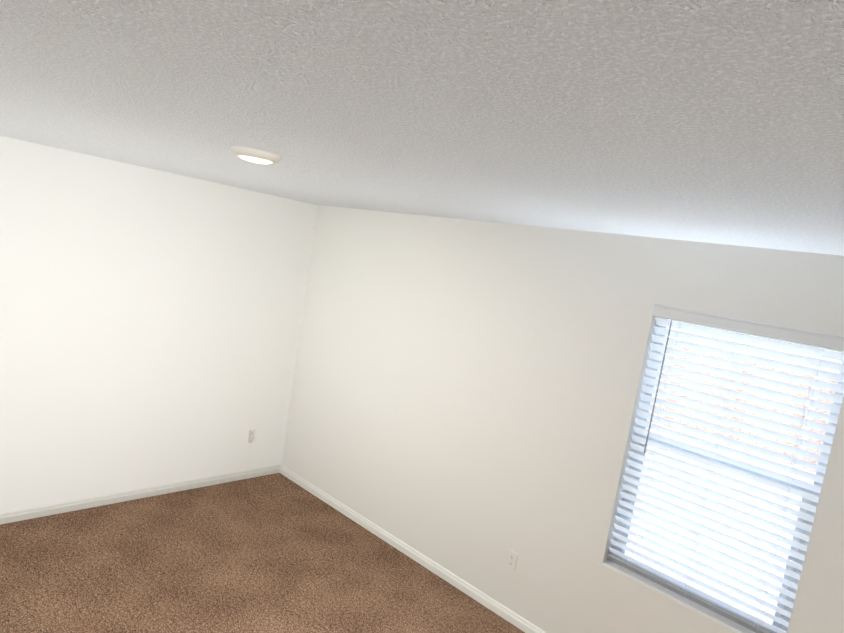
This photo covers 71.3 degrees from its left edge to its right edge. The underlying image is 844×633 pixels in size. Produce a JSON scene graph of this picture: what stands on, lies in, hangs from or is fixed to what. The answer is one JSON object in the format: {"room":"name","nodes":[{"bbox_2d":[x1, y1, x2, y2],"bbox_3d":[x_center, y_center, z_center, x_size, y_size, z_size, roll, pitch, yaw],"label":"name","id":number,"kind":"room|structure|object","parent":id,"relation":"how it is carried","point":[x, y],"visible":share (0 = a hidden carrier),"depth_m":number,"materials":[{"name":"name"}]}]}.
{"room":"empty bedroom","nodes":[
{"label":"empty bedroom","id":0,"kind":"room"},
{"bbox_2d":[0,136,317,512],"bbox_3d":[-2.584,0.131,3.767,0.160,2.440,4.210,14,8,42],"label":"wall","id":1,"kind":"structure","parent":0,"point":[150,322],"depth_m":4.21,"materials":[{"name":"white paint"}]},
{"bbox_2d":[0,465,280,523],"bbox_3d":[-2.658,1.315,3.884,0.015,0.069,4.050,14,8,42],"label":"baseboard","id":2,"kind":"structure","parent":1,"relation":"attached to","point":[31,513],"depth_m":4.39,"materials":[{"name":"white wood"}]},
{"bbox_2d":[248,429,256,442],"bbox_3d":[-1.468,1.034,5.090,0.008,0.114,0.070,14,8,42],"label":"outlet","id":3,"kind":"object","parent":1,"relation":"attached to","point":[252,436],"visible":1,"depth_m":5.08,"materials":[{"name":"white plastic"}]},
{"bbox_2d":[0,473,524,632],"bbox_3d":[-0.970,1.845,2.308,5.070,0.120,4.370,14,8,42],"label":"floor","id":4,"kind":"structure","parent":0,"point":[276,553],"depth_m":3.69,"materials":[{"name":"carpet"}]},
{"bbox_2d":[0,0,843,255],"bbox_3d":[-0.558,-0.669,2.057,5.070,0.120,4.370,14,8,42],"label":"ceiling","id":5,"kind":"structure","parent":0,"point":[715,121],"depth_m":1.19,"materials":[{"name":"white paint"}]},
{"bbox_2d":[230,146,281,163],"bbox_3d":[-0.661,-0.634,2.341,0.202,0.038,0.202,14,8,42],"label":"recessed light","id":6,"kind":"object","parent":5,"relation":"in","point":[255,155],"visible":1,"depth_m":2.28,"materials":[{"name":"white"}]},
{"bbox_2d":[281,205,843,632],"bbox_3d":[0.601,0.651,3.785,4.910,2.440,0.160,14,8,42],"label":"wall","id":7,"kind":"structure","parent":0,"point":[465,398],"depth_m":3.69,"materials":[{"name":"white paint"}]},
{"bbox_2d":[280,465,545,632],"bbox_3d":[0.409,1.827,3.784,4.750,0.069,0.015,14,8,42],"label":"baseboard","id":8,"kind":"structure","parent":7,"relation":"attached to","point":[498,608],"depth_m":4.16,"materials":[{"name":"white wood"}]},
{"bbox_2d":[506,549,518,570],"bbox_3d":[0.560,1.521,3.664,0.070,0.114,0.008,14,8,42],"label":"outlet","id":9,"kind":"object","parent":7,"relation":"attached to","point":[512,559],"visible":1,"depth_m":3.66,"materials":[{"name":"white plastic"}]},
{"bbox_2d":[602,560,755,632],"bbox_3d":[1.357,1.459,3.014,0.884,0.015,0.104,14,8,42],"label":"window sill","id":10,"kind":"structure","parent":7,"relation":"attached to","point":[685,602],"depth_m":3.01,"materials":[{"name":"white wood"}]},
{"bbox_2d":[612,305,843,632],"bbox_3d":[1.522,0.745,2.995,0.884,1.474,0.062,14,8,42],"label":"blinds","id":11,"kind":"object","parent":7,"relation":"in","point":[780,605],"depth_m":2.96,"materials":[{"name":"white plastic"}]},
{"bbox_2d":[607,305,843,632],"bbox_3d":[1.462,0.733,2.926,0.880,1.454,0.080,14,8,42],"label":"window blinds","id":12,"kind":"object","parent":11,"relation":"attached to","point":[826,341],"visible":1,"depth_m":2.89,"materials":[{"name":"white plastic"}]},
{"label":"outside","id":13,"kind":"structure","parent":0,"visible":0},
{"bbox_2d":[627,328,841,621],"bbox_3d":[5.631,2.802,5.743,90.000,0.150,90.000,14,8,42],"label":"ground","id":14,"kind":"structure","parent":13,"point":[729,582],"depth_m":6.48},
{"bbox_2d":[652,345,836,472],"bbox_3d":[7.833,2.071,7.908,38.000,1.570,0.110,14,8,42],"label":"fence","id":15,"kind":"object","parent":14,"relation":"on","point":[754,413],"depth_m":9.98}
]}

